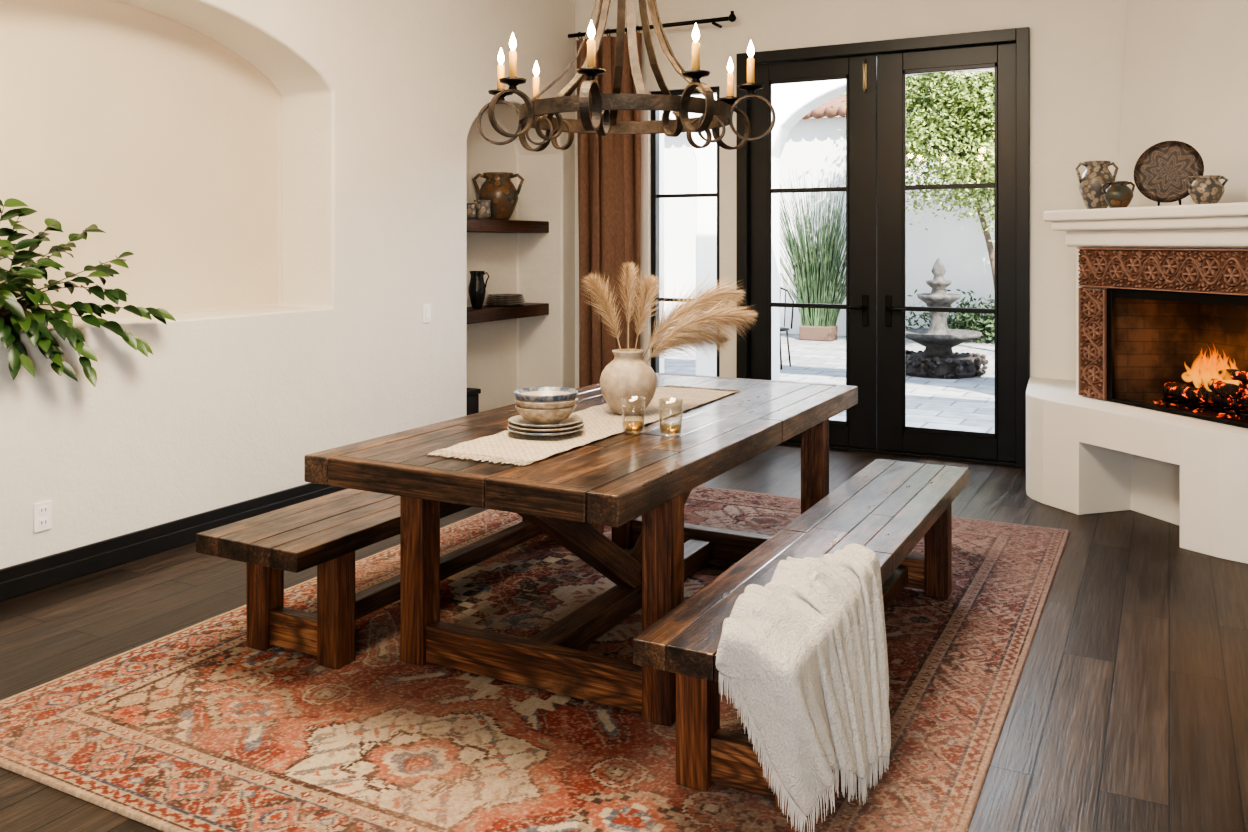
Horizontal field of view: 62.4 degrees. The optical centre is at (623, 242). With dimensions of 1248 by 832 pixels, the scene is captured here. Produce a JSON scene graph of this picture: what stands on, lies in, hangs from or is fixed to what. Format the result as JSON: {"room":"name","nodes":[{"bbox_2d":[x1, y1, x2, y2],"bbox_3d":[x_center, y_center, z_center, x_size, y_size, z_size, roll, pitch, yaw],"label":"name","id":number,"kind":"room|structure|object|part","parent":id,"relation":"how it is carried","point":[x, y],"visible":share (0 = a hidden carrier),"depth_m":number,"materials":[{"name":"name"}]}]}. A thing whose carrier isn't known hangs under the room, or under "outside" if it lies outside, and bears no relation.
{"room":"dining room","nodes":[
{"label":"dining room","id":0,"kind":"room"},
{"bbox_2d":[0,198,175,386],"bbox_3d":[-2.413,0.215,4.427,0.975,0.808,0.455,0,0,-40],"label":"potted plant","id":1,"kind":"object","parent":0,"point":[14,315],"visible":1,"depth_m":4.34,"materials":[{"name":"green plant"}]},
{"bbox_3d":[-2.669,0.309,4.298,0.320,0.120,0.320,0,0,28],"label":"pot","id":2,"kind":"part","parent":1,"relation":"part of","materials":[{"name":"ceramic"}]},
{"bbox_2d":[0,0,574,568],"bbox_3d":[-2.757,-0.350,4.464,0.650,3.600,8.910,0,0,28],"label":"wall","id":3,"kind":"structure","parent":0,"point":[289,181],"depth_m":5.64,"materials":[{"name":"beige paint"}]},
{"bbox_2d":[34,500,51,532],"bbox_3d":[-2.448,1.152,4.340,0.011,0.120,0.076,0,0,28],"label":"wall outlet","id":4,"kind":"object","parent":3,"relation":"attached to","point":[42,511],"visible":1,"depth_m":4.34,"materials":[{"name":"white plastic"}]},
{"bbox_2d":[39,506,46,514],"bbox_3d":[-2.445,1.126,4.338,0.004,0.032,0.034,0,0,28],"label":"socket","id":5,"kind":"object","parent":4,"relation":"attached to","point":[42,509],"depth_m":4.34,"materials":[{"name":"white plastic"}]},
{"bbox_2d":[39,518,46,526],"bbox_3d":[-2.445,1.178,4.338,0.004,0.032,0.034,0,0,28],"label":"socket","id":6,"kind":"object","parent":4,"relation":"attached to","point":[42,521],"depth_m":4.34,"materials":[{"name":"white plastic"}]},
{"bbox_2d":[0,483,346,600],"bbox_3d":[-2.752,1.387,3.754,0.025,0.125,7.260,0,0,28],"label":"baseboard","id":7,"kind":"structure","parent":3,"relation":"attached to","point":[33,575],"depth_m":4.70,"materials":[{"name":"wood"}]},
{"bbox_2d":[423,304,430,322],"bbox_3d":[-1.258,0.450,6.584,0.014,0.120,0.076,0,0,28],"label":"light switch","id":8,"kind":"object","parent":3,"relation":"attached to","point":[426,307],"visible":1,"depth_m":6.58,"materials":[{"name":"white plastic"}]},
{"bbox_2d":[467,303,548,323],"bbox_3d":[-1.007,0.520,7.645,0.295,0.090,1.226,0,0,28],"label":"floating shelf","id":9,"kind":"object","parent":3,"relation":"attached to","point":[487,313],"visible":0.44,"depth_m":7.61,"materials":[{"name":"brown wood"}]},
{"bbox_2d":[468,271,488,308],"bbox_3d":[-1.060,0.338,7.440,0.129,0.270,0.124,0,0,43],"label":"pitcher","id":10,"kind":"object","parent":9,"relation":"on","point":[477,287],"visible":1,"depth_m":7.40,"materials":[{"name":"ceramic"}]},
{"bbox_2d":[486,302,524,305],"bbox_3d":[-0.900,0.465,7.831,0.304,0.016,0.304,0,0,28],"label":"plate","id":11,"kind":"object","parent":9,"relation":"on","point":[520,303],"visible":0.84,"depth_m":7.73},
{"bbox_2d":[486,300,524,303],"bbox_3d":[-0.900,0.449,7.831,0.296,0.016,0.296,0,0,28],"label":"plate","id":12,"kind":"object","parent":11,"relation":"on","point":[490,301],"visible":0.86,"depth_m":7.74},
{"bbox_2d":[487,298,523,301],"bbox_3d":[-0.900,0.433,7.831,0.288,0.016,0.288,0,0,28],"label":"plate","id":13,"kind":"object","parent":12,"relation":"on","point":[519,299],"visible":0.81,"depth_m":7.75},
{"bbox_2d":[487,296,523,299],"bbox_3d":[-0.900,0.417,7.831,0.280,0.016,0.280,0,0,28],"label":"plate","id":14,"kind":"object","parent":13,"relation":"on","point":[491,297],"visible":0.88,"depth_m":7.76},
{"bbox_2d":[488,294,522,296],"bbox_3d":[-0.900,0.401,7.831,0.272,0.016,0.272,0,0,28],"label":"plate","id":15,"kind":"object","parent":14,"relation":"on","point":[492,295],"visible":1,"depth_m":7.88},
{"bbox_2d":[467,219,548,232],"bbox_3d":[-1.007,-0.125,7.645,0.295,0.090,1.226,0,0,28],"label":"floating shelf","id":16,"kind":"object","parent":3,"relation":"attached to","point":[473,225],"visible":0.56,"depth_m":7.62,"materials":[{"name":"brown wood"}]},
{"bbox_2d":[467,203,476,218],"bbox_3d":[-1.108,-0.227,7.353,0.110,0.110,0.110,0,0,28],"label":"ceramic cup","id":17,"kind":"object","parent":16,"relation":"on","point":[471,207],"visible":0.56,"depth_m":7.31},
{"bbox_2d":[474,200,490,218],"bbox_3d":[-1.025,-0.241,7.468,0.121,0.138,0.121,0,0,28],"label":"ceramic cup","id":18,"kind":"object","parent":16,"relation":"on","point":[483,211],"visible":0.8,"depth_m":7.42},
{"bbox_2d":[472,172,523,219],"bbox_3d":[-0.939,-0.347,7.694,0.300,0.350,0.300,0,0,-45],"label":"urn","id":19,"kind":"object","parent":16,"relation":"on","point":[498,187],"visible":0.93,"depth_m":7.60,"materials":[{"name":"ceramic"}]},
{"bbox_3d":[-1.081,-0.441,7.694,0.105,0.160,0.026,0,0,0],"label":"handle","id":20,"kind":"part","parent":19,"relation":"part of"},
{"bbox_3d":[-0.797,-0.441,7.694,0.105,0.160,0.026,0,0,0],"label":"handle","id":21,"kind":"part","parent":19,"relation":"part of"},
{"bbox_2d":[0,444,1247,831],"bbox_3d":[-0.146,1.450,3.251,6.500,0.001,9.210,0,0,28],"label":"floor","id":22,"kind":"structure","parent":0,"point":[1128,711],"depth_m":3.63,"materials":[{"name":"brown wood"}]},
{"bbox_2d":[467,388,480,414],"bbox_3d":[-1.197,1.242,7.259,0.270,0.415,0.270,0,0,28],"label":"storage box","id":23,"kind":"object","parent":22,"relation":"on","point":[472,393],"visible":0.15,"depth_m":7.25,"materials":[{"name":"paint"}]},
{"bbox_3d":[-1.197,1.052,7.259,0.270,0.033,0.270,0,0,28],"label":"box lid","id":24,"kind":"part","parent":23,"relation":"part of","materials":[{"name":"paint"}]},
{"bbox_2d":[0,486,1069,831],"bbox_3d":[0.080,1.443,4.093,2.810,0.012,3.890,0,0,28],"label":"area rug","id":25,"kind":"object","parent":22,"relation":"on","point":[195,728],"visible":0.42,"depth_m":3.08,"materials":[{"name":"fabric"}]},
{"bbox_2d":[196,488,603,668],"bbox_3d":[-0.690,1.214,4.467,0.469,0.447,2.410,0,0,28],"label":"bench","id":26,"kind":"object","parent":25,"relation":"on","point":[326,532],"visible":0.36,"depth_m":3.61,"materials":[{"name":"brown wood"}]},
{"bbox_3d":[-1.284,1.247,3.685,0.092,0.382,0.092,0,0,28],"label":"leg","id":27,"kind":"part","parent":26,"relation":"part of","materials":[{"name":"brown wood"}]},
{"bbox_3d":[-0.690,1.023,4.467,0.469,0.066,2.410,0,0,28],"label":"seat","id":28,"kind":"part","parent":26,"relation":"part of","materials":[{"name":"brown wood"}]},
{"bbox_3d":[-0.985,1.247,3.527,0.092,0.382,0.092,0,0,28],"label":"leg","id":29,"kind":"part","parent":26,"relation":"part of","materials":[{"name":"brown wood"}]},
{"bbox_3d":[-0.158,1.247,5.089,0.092,0.382,0.092,0,0,28],"label":"leg","id":30,"kind":"part","parent":26,"relation":"part of","materials":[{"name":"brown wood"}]},
{"bbox_2d":[304,373,857,726],"bbox_3d":[0.043,1.051,4.014,1.120,0.772,2.367,0,0,28],"label":"dining table","id":31,"kind":"object","parent":25,"relation":"on","point":[612,481],"visible":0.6,"depth_m":3.39,"materials":[{"name":"brown wood"}]},
{"bbox_3d":[-0.704,1.094,3.557,0.098,0.688,0.098,0,0,28],"label":"leg","id":32,"kind":"part","parent":31,"relation":"part of","materials":[{"name":"brown wood"}]},
{"bbox_2d":[427,385,741,465],"bbox_3d":[-0.041,0.660,3.926,0.380,0.008,1.792,0,0,28],"label":"table runner","id":33,"kind":"object","parent":31,"relation":"on","point":[600,422],"visible":0.77,"depth_m":3.55,"materials":[{"name":"beige fabric"}]},
{"bbox_2d":[507,425,583,436],"bbox_3d":[-0.270,0.646,3.560,0.266,0.023,0.266,0,0,28],"label":"dinner plate","id":34,"kind":"object","parent":33,"relation":"on","point":[509,428],"visible":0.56,"depth_m":3.48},
{"bbox_2d":[508,421,583,432],"bbox_3d":[-0.269,0.632,3.559,0.262,0.023,0.262,0,0,28],"label":"dinner plate","id":35,"kind":"object","parent":34,"relation":"on","point":[538,430],"visible":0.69,"depth_m":3.49,"materials":[{"name":"ceramic"}]},
{"bbox_2d":[508,414,582,428],"bbox_3d":[-0.271,0.619,3.563,0.258,0.023,0.258,0,0,28],"label":"dinner plate","id":36,"kind":"object","parent":35,"relation":"on","point":[518,419],"visible":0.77,"depth_m":3.55,"materials":[{"name":"ceramic"}]},
{"bbox_2d":[515,404,575,424],"bbox_3d":[-0.270,0.591,3.560,0.212,0.062,0.212,0,0,28],"label":"bowl","id":37,"kind":"object","parent":36,"relation":"on","point":[538,417],"visible":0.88,"depth_m":3.48,"materials":[{"name":"ceramic"}]},
{"bbox_2d":[515,397,577,409],"bbox_3d":[-0.269,0.567,3.559,0.218,0.062,0.218,0,0,28],"label":"bowl","id":38,"kind":"object","parent":37,"relation":"on","point":[526,405],"visible":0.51,"depth_m":3.47,"materials":[{"name":"ceramic"}]},
{"bbox_2d":[514,387,577,402],"bbox_3d":[-0.270,0.542,3.561,0.222,0.062,0.222,0,0,28],"label":"bowl","id":39,"kind":"object","parent":38,"relation":"on","point":[530,394],"visible":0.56,"depth_m":3.58,"materials":[{"name":"ceramic"}]},
{"bbox_2d":[600,349,656,414],"bbox_3d":[0.017,0.536,3.985,0.222,0.243,0.222,0,0,28],"label":"vase","id":40,"kind":"object","parent":33,"relation":"on","point":[628,376],"visible":0.98,"depth_m":3.91,"materials":[{"name":"ceramic"}]},
{"bbox_2d":[578,271,622,351],"bbox_3d":[-0.093,0.362,4.013,0.184,0.531,0.180,0,0,-25],"label":"grass stem","id":41,"kind":"object","parent":40,"relation":"in","point":[593,282],"visible":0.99,"depth_m":4.00,"materials":[{"name":"plant"}]},
{"bbox_3d":[-0.058,0.382,3.999,0.157,0.491,0.008,0,0,11],"label":"stem","id":42,"kind":"part","parent":41,"relation":"part of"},
{"bbox_2d":[614,261,642,351],"bbox_3d":[0.014,0.346,4.028,0.128,0.564,0.142,0,0,39],"label":"grass stem","id":43,"kind":"object","parent":40,"relation":"in","point":[629,277],"visible":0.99,"depth_m":4.01,"materials":[{"name":"plant"}]},
{"bbox_3d":[0.017,0.357,4.010,0.006,0.540,0.055,0,0,0],"label":"stem","id":44,"kind":"part","parent":43,"relation":"part of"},
{"bbox_2d":[630,273,667,351],"bbox_3d":[0.090,0.363,3.966,0.162,0.529,0.175,0,0,28],"label":"grass stem","id":45,"kind":"object","parent":40,"relation":"in","point":[649,290],"visible":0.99,"depth_m":3.95,"materials":[{"name":"plant"}]},
{"bbox_2d":[648,325,731,363],"bbox_3d":[0.228,0.449,4.066,0.412,0.360,0.237,0,0,5],"label":"grass stem","id":46,"kind":"object","parent":40,"relation":"in","point":[658,352],"visible":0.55,"depth_m":4.03,"materials":[{"name":"plant"}]},
{"bbox_2d":[643,273,748,358],"bbox_3d":[0.265,0.362,4.018,0.445,0.532,0.299,0,0,21],"label":"grass stem","id":47,"kind":"object","parent":40,"relation":"in","point":[705,298],"visible":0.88,"depth_m":3.98,"materials":[{"name":"plant"}]},
{"bbox_2d":[646,297,757,363],"bbox_3d":[0.275,0.406,3.916,0.499,0.444,0.240,0,0,-7],"label":"grass stem","id":48,"kind":"object","parent":40,"relation":"in","point":[732,316],"visible":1,"depth_m":3.93,"materials":[{"name":"plant"}]},
{"bbox_3d":[0.250,0.451,3.953,0.476,0.354,0.020,0,0,6],"label":"stem","id":49,"kind":"part","parent":48,"relation":"part of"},
{"bbox_3d":[0.005,1.094,4.896,0.098,0.688,0.098,0,0,28],"label":"leg","id":50,"kind":"part","parent":31,"relation":"part of","materials":[{"name":"brown wood"}]},
{"bbox_2d":[621,397,644,434],"bbox_3d":[0.032,0.602,3.598,0.083,0.124,0.083,0,0,28],"label":"drinking glass","id":51,"kind":"object","parent":31,"relation":"on","point":[621,397],"visible":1,"depth_m":3.59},
{"bbox_3d":[0.118,1.094,3.121,0.098,0.688,0.098,0,0,28],"label":"leg","id":52,"kind":"part","parent":31,"relation":"part of","materials":[{"name":"brown wood"}]},
{"bbox_2d":[659,399,682,436],"bbox_3d":[0.161,0.602,3.553,0.083,0.124,0.083,0,0,28],"label":"drinking glass","id":53,"kind":"object","parent":31,"relation":"on","point":[659,399],"visible":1,"depth_m":3.55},
{"bbox_3d":[0.827,1.094,4.460,0.098,0.688,0.098,0,0,28],"label":"leg","id":54,"kind":"part","parent":31,"relation":"part of","materials":[{"name":"brown wood"}]},
{"bbox_2d":[633,459,968,818],"bbox_3d":[0.772,1.214,3.563,0.409,0.447,2.440,0,0,28],"label":"bench","id":55,"kind":"object","parent":25,"relation":"on","point":[886,508],"visible":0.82,"depth_m":3.29,"materials":[{"name":"brown wood"}]},
{"bbox_3d":[0.198,1.247,2.754,0.092,0.382,0.092,0,0,28],"label":"leg","id":56,"kind":"part","parent":55,"relation":"part of","materials":[{"name":"brown wood"}]},
{"bbox_3d":[0.443,1.247,2.624,0.092,0.382,0.092,0,0,28],"label":"leg","id":57,"kind":"part","parent":55,"relation":"part of","materials":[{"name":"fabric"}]},
{"bbox_3d":[0.772,1.023,3.563,0.409,0.066,2.440,0,0,28],"label":"seat","id":58,"kind":"part","parent":55,"relation":"part of","materials":[{"name":"brown wood"}]},
{"bbox_2d":[715,544,890,831],"bbox_3d":[0.514,1.160,2.743,0.309,0.545,0.812,0,0,28],"label":"throw blanket","id":59,"kind":"object","parent":55,"relation":"on","point":[804,654],"visible":1,"depth_m":2.53,"materials":[{"name":"fabric"}]},
{"bbox_3d":[1.284,1.247,4.213,0.092,0.382,0.092,0,0,28],"label":"leg","id":60,"kind":"part","parent":55,"relation":"part of","materials":[{"name":"brown wood"}]},
{"bbox_2d":[1026,0,1247,563],"bbox_3d":[3.087,-0.350,5.189,2.200,3.600,2.160,0,0,28],"label":"fireplace","id":61,"kind":"object","parent":22,"relation":"on","point":[1162,289],"depth_m":5.59,"materials":[{"name":"white paint"}]},
{"bbox_2d":[1075,161,1117,208],"bbox_3d":[2.658,-0.323,5.789,0.186,0.270,0.186,0,0,42],"label":"ceramic jug","id":62,"kind":"object","parent":61,"relation":"on","point":[1096,173],"visible":0.85,"depth_m":5.74,"materials":[{"name":"ceramic"}]},
{"bbox_3d":[2.570,-0.395,5.789,0.066,0.120,0.016,0,0,0],"label":"handle","id":63,"kind":"part","parent":62,"relation":"part of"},
{"bbox_3d":[2.746,-0.395,5.789,0.066,0.120,0.016,0,0,0],"label":"handle","id":64,"kind":"part","parent":62,"relation":"part of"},
{"bbox_2d":[1102,181,1134,207],"bbox_3d":[2.685,-0.261,5.594,0.148,0.145,0.148,0,0,45],"label":"jar","id":65,"kind":"object","parent":61,"relation":"on","point":[1118,195],"visible":0.88,"depth_m":5.55,"materials":[{"name":"ceramic"}]},
{"bbox_3d":[2.620,-0.299,5.594,0.051,0.068,0.013,0,0,0],"label":"handle","id":66,"kind":"part","parent":65,"relation":"part of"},
{"bbox_3d":[2.750,-0.299,5.594,0.051,0.068,0.013,0,0,0],"label":"handle","id":67,"kind":"part","parent":65,"relation":"part of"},
{"bbox_2d":[1134,141,1203,205],"bbox_3d":[2.812,-0.360,5.323,0.320,0.339,0.167,0,0,28],"label":"decorative plate","id":68,"kind":"object","parent":61,"relation":"on","point":[1160,173],"visible":0.91,"depth_m":5.32,"materials":[{"name":"brown ceramic"}]},
{"bbox_3d":[2.829,0.557,5.124,0.022,0.615,1.130,0,0,-17],"label":"fire screen frame","id":69,"kind":"part","parent":61,"relation":"part of","materials":[{"name":"black metal"}]},
{"bbox_2d":[1152,399,1247,419],"bbox_3d":[3.039,0.843,5.187,0.336,0.039,0.733,0,0,-17],"label":"embers","id":70,"kind":"object","parent":61,"relation":"in","point":[1154,400],"visible":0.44,"depth_m":5.16},
{"bbox_3d":[3.040,0.806,5.189,0.296,0.115,0.600,0,0,-17],"label":"fire grate","id":71,"kind":"part","parent":61,"relation":"part of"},
{"bbox_2d":[1184,175,1227,203],"bbox_3d":[2.855,-0.259,5.051,0.157,0.141,0.156,0,0,45],"label":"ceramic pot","id":72,"kind":"object","parent":61,"relation":"on","point":[1205,189],"visible":0.91,"depth_m":5.00,"materials":[{"name":"ceramic"}]},
{"bbox_3d":[2.775,-0.296,5.051,0.055,0.066,0.013,0,0,0],"label":"handle","id":73,"kind":"part","parent":72,"relation":"part of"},
{"bbox_3d":[2.936,-0.296,5.051,0.055,0.066,0.013,0,0,0],"label":"handle","id":74,"kind":"part","parent":72,"relation":"part of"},
{"bbox_2d":[1164,382,1247,408],"bbox_3d":[2.983,0.773,5.204,0.078,0.086,0.547,0,0,-21],"label":"log","id":75,"kind":"object","parent":61,"relation":"on","point":[1198,393],"visible":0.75,"depth_m":5.25,"materials":[{"name":"wood"}]},
{"bbox_2d":[1183,357,1238,391],"bbox_3d":[3.006,0.630,5.268,0.196,0.247,0.266,0,0,-17],"label":"fire","id":76,"kind":"object","parent":75,"relation":"on","point":[1207,375],"visible":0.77,"depth_m":5.22,"materials":[{"name":"orange"}]},
{"bbox_2d":[1182,371,1243,398],"bbox_3d":[2.979,0.715,5.217,0.070,0.096,0.433,0,0,-1],"label":"log","id":77,"kind":"object","parent":75,"relation":"on","point":[1220,387],"visible":0.8,"depth_m":5.09,"materials":[{"name":"wood"}]},
{"bbox_2d":[1239,381,1247,389],"bbox_3d":[3.096,0.706,5.037,0.064,0.098,0.330,0,0,13],"label":"log","id":78,"kind":"object","parent":75,"relation":"on","point":[1245,385],"visible":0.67,"depth_m":5.12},
{"bbox_2d":[1199,366,1247,382],"bbox_3d":[3.056,0.662,5.153,0.056,0.066,0.338,0,0,-33],"label":"log","id":79,"kind":"object","parent":78,"relation":"on","point":[1234,374],"visible":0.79,"depth_m":5.14,"materials":[{"name":"wood"}]},
{"bbox_2d":[575,0,1127,388],"bbox_3d":[1.956,-0.350,7.168,6.450,3.600,0.280,0,0,28],"label":"wall","id":80,"kind":"structure","parent":0,"point":[1077,47],"depth_m":6.74,"materials":[{"name":"beige paint"}]},
{"bbox_2d":[568,11,735,38],"bbox_3d":[0.215,-1.637,7.832,1.410,0.087,0.175,0,0,28],"label":"curtain rod","id":81,"kind":"object","parent":80,"relation":"attached to","point":[732,17],"visible":0.61,"depth_m":7.64,"materials":[{"name":"black metal"}]},
{"bbox_2d":[577,32,641,387],"bbox_3d":[-0.114,-0.076,7.942,0.583,3.028,0.112,0,0,28],"label":"curtain","id":82,"kind":"object","parent":81,"relation":"hanging from","point":[609,166],"visible":0.62,"depth_m":7.93,"materials":[{"name":"orange fabric"}]},
{"bbox_2d":[651,87,719,376],"bbox_3d":[0.485,0.090,7.873,0.590,2.520,0.070,0,0,28],"label":"window","id":83,"kind":"structure","parent":80,"relation":"in","point":[655,196],"depth_m":7.97,"materials":[{"name":"black paint"}]},
{"bbox_2d":[750,55,876,448],"bbox_3d":[1.335,0.061,7.353,0.928,2.737,0.125,0,0,28],"label":"door","id":84,"kind":"structure","parent":80,"relation":"in","point":[859,429],"depth_m":7.23,"materials":[{"name":"black paint"}]},
{"bbox_3d":[1.622,0.452,7.166,0.122,0.026,0.065,0,0,28],"label":"lever","id":85,"kind":"part","parent":84,"relation":"part of","materials":[{"name":"black metal"}]},
{"bbox_3d":[1.670,-1.165,7.161,0.013,0.230,0.013,0,0,5],"label":"bolt rod","id":86,"kind":"part","parent":84,"relation":"part of","materials":[{"name":"gold metal"}]},
{"bbox_3d":[1.676,-1.160,7.173,0.026,0.180,0.011,0,0,28],"label":"bolt plate","id":87,"kind":"part","parent":84,"relation":"part of","materials":[{"name":"gold metal"}]},
{"bbox_2d":[736,27,1029,467],"bbox_3d":[1.750,0.030,7.158,2.013,2.840,0.150,0,0,28],"label":"trim","id":88,"kind":"structure","parent":80,"relation":"attached to","point":[1020,36],"depth_m":6.85,"materials":[{"name":"black paint"}]},
{"bbox_2d":[877,43,1015,461],"bbox_3d":[2.152,0.061,6.920,0.909,2.737,0.125,0,0,28],"label":"door","id":89,"kind":"structure","parent":80,"relation":"in","point":[893,434],"depth_m":6.99,"materials":[{"name":"black paint"}]},
{"bbox_3d":[1.851,0.452,7.045,0.122,0.026,0.065,0,0,28],"label":"lever","id":90,"kind":"part","parent":89,"relation":"part of","materials":[{"name":"black metal"}]},
{"bbox_3d":[-0.146,-2.250,3.251,6.500,0.200,9.210,0,0,28],"label":"ceiling","id":91,"kind":"structure","parent":0,"visible":0},
{"bbox_2d":[477,0,775,151],"bbox_3d":[-0.001,-1.266,3.924,1.129,1.768,0.968,0,0,-4],"label":"chandelier","id":92,"kind":"object","parent":91,"relation":"hanging from","point":[537,113],"visible":1,"depth_m":3.83,"materials":[{"name":"brown metal"}]},
{"bbox_2d":[488,64,512,100],"bbox_3d":[-0.480,-0.623,4.022,0.100,0.146,0.100,0,0,28],"label":"candle","id":93,"kind":"object","parent":92,"relation":"on","point":[500,68],"depth_m":4.01,"materials":[{"name":"beige wax"}]},
{"bbox_3d":[-0.480,-0.730,4.022,0.027,0.068,0.027,0,0,28],"label":"flame bulb","id":94,"kind":"part","parent":92,"relation":"part of","materials":[{"name":"white"}]},
{"bbox_3d":[-0.403,-0.730,3.732,0.027,0.068,0.027,0,0,28],"label":"flame bulb","id":95,"kind":"part","parent":92,"relation":"part of","materials":[{"name":"white"}]},
{"bbox_2d":[499,50,526,88],"bbox_3d":[-0.403,-0.623,3.732,0.100,0.146,0.100,0,0,28],"label":"candle","id":96,"kind":"object","parent":92,"relation":"on","point":[512,80],"depth_m":3.72,"materials":[{"name":"beige wax"}]},
{"bbox_3d":[-0.367,-0.730,4.310,0.027,0.068,0.027,0,0,28],"label":"flame bulb","id":97,"kind":"part","parent":92,"relation":"part of","materials":[{"name":"white"}]},
{"bbox_2d":[533,76,539,100],"bbox_3d":[-0.367,-0.623,4.310,0.100,0.146,0.100,0,0,28],"label":"candle","id":98,"kind":"object","parent":92,"relation":"on","point":[536,80],"depth_m":4.30,"materials":[{"name":"beige wax"}]},
{"bbox_3d":[-0.112,-0.730,3.524,0.027,0.068,0.027,0,0,28],"label":"flame bulb","id":99,"kind":"part","parent":92,"relation":"part of","materials":[{"name":"white"}]},
{"bbox_2d":[577,39,605,79],"bbox_3d":[-0.112,-0.623,3.524,0.100,0.146,0.100,0,0,28],"label":"candle","id":100,"kind":"object","parent":92,"relation":"on","point":[590,71],"depth_m":3.51,"materials":[{"name":"beige wax"}]},
{"bbox_2d":[681,42,709,81],"bbox_3d":[0.249,-0.623,3.575,0.100,0.146,0.100,0,0,28],"label":"candle","id":101,"kind":"object","parent":92,"relation":"on","point":[695,74],"depth_m":3.56,"materials":[{"name":"beige wax"}]},
{"bbox_3d":[0.249,-0.730,3.575,0.027,0.068,0.027,0,0,28],"label":"flame bulb","id":102,"kind":"part","parent":92,"relation":"part of","materials":[{"name":"white"}]},
{"bbox_2d":[718,73,739,105],"bbox_3d":[0.436,-0.623,4.226,0.100,0.146,0.100,0,0,28],"label":"candle","id":103,"kind":"object","parent":92,"relation":"on","point":[730,99],"depth_m":4.21,"materials":[{"name":"beige wax"}]},
{"bbox_3d":[0.436,-0.730,4.226,0.027,0.068,0.027,0,0,28],"label":"flame bulb","id":104,"kind":"part","parent":92,"relation":"part of","materials":[{"name":"white"}]},
{"bbox_3d":[0.476,-0.730,3.871,0.027,0.068,0.027,0,0,28],"label":"flame bulb","id":105,"kind":"part","parent":92,"relation":"part of","materials":[{"name":"white"}]},
{"bbox_2d":[737,57,763,94],"bbox_3d":[0.476,-0.623,3.871,0.100,0.146,0.100,0,0,28],"label":"candle","id":106,"kind":"object","parent":92,"relation":"on","point":[750,86],"depth_m":3.86,"materials":[{"name":"beige wax"}]},
{"label":"outside","id":107,"kind":"structure","parent":0,"visible":0},
{"bbox_2d":[664,331,994,433],"bbox_3d":[3.341,1.520,14.859,20.000,0.100,14.610,0,0,28],"label":"paving","id":108,"kind":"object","parent":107,"point":[962,404],"depth_m":10.93,"materials":[{"name":"stone"}]},
{"bbox_2d":[780,287,793,368],"bbox_3d":[1.756,0.995,12.207,0.421,0.952,0.440,0,0,28],"label":"patio chair","id":109,"kind":"object","parent":108,"relation":"on","point":[781,328],"visible":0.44,"depth_m":12.25,"materials":[{"name":"black metal"}]},
{"bbox_3d":[1.824,1.245,12.007,0.022,0.452,0.065,0,0,-21],"label":"leg","id":110,"kind":"part","parent":109,"relation":"part of","materials":[{"name":"black metal"}]},
{"bbox_3d":[1.752,1.020,12.198,0.420,0.020,0.420,0,0,28],"label":"seat","id":111,"kind":"part","parent":109,"relation":"part of","materials":[{"name":"black metal"}]},
{"bbox_3d":[1.838,0.770,12.362,0.421,0.502,0.091,0,0,28],"label":"backrest","id":112,"kind":"part","parent":109,"relation":"part of","materials":[{"name":"black metal"}]},
{"bbox_3d":[1.958,1.245,12.262,0.070,0.452,0.019,0,0,-17],"label":"leg","id":113,"kind":"part","parent":109,"relation":"part of","materials":[{"name":"black metal"}]},
{"bbox_2d":[664,90,910,335],"bbox_3d":[1.341,-0.674,19.063,7.130,4.348,3.490,0,0,28],"label":"building","id":114,"kind":"structure","parent":108,"relation":"on","point":[810,147],"depth_m":16.71,"materials":[{"name":"paint"}]},
{"bbox_2d":[780,170,845,341],"bbox_3d":[2.953,0.162,15.614,1.818,2.617,0.655,0,0,28],"label":"potted grass plant","id":115,"kind":"object","parent":108,"relation":"on","point":[811,276],"visible":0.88,"depth_m":15.53,"materials":[{"name":"plant"}]},
{"bbox_2d":[799,325,837,341],"bbox_3d":[2.947,1.360,15.610,0.500,0.220,0.350,0,0,28],"label":"planter","id":116,"kind":"object","parent":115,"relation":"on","point":[829,333],"depth_m":15.46,"materials":[{"name":"concrete"}]},
{"bbox_2d":[669,68,994,380],"bbox_3d":[2.072,-0.325,9.256,11.000,3.650,0.300,0,0,28],"label":"wall","id":117,"kind":"structure","parent":108,"relation":"on","point":[791,102],"depth_m":9.68,"materials":[{"name":"paint"}]},
{"bbox_2d":[831,71,994,291],"bbox_3d":[4.964,-1.133,13.991,3.920,5.168,3.873,0,0,-17],"label":"tree","id":118,"kind":"object","parent":108,"relation":"on","point":[951,106],"visible":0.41,"depth_m":13.42,"materials":[{"name":"green plant"}]},
{"bbox_2d":[906,257,987,378],"bbox_3d":[3.537,0.819,11.575,1.041,1.318,1.038,0,0,28],"label":"fountain","id":119,"kind":"object","parent":108,"relation":"on","point":[938,360],"visible":0.86,"depth_m":11.38,"materials":[{"name":"stone"}]},
{"bbox_2d":[906,352,977,378],"bbox_3d":[3.535,1.370,11.571,0.900,0.200,0.877,0,0,28],"label":"basin","id":120,"kind":"object","parent":119,"relation":"in","point":[955,365],"depth_m":11.21,"materials":[{"name":"stone"}]},
{"bbox_2d":[906,188,994,335],"bbox_3d":[8.149,0.300,14.525,9.190,2.400,0.300,0,0,28],"label":"wall","id":121,"kind":"structure","parent":108,"relation":"on","point":[962,250],"depth_m":16.00,"materials":[{"name":"paint"}]},
{"bbox_2d":[906,289,994,343],"bbox_3d":[5.409,1.044,15.128,2.587,0.946,0.981,0,0,28],"label":"shrub","id":122,"kind":"object","parent":108,"relation":"on","point":[979,322],"visible":0.31,"depth_m":15.19,"materials":[{"name":"plant"}]}
]}

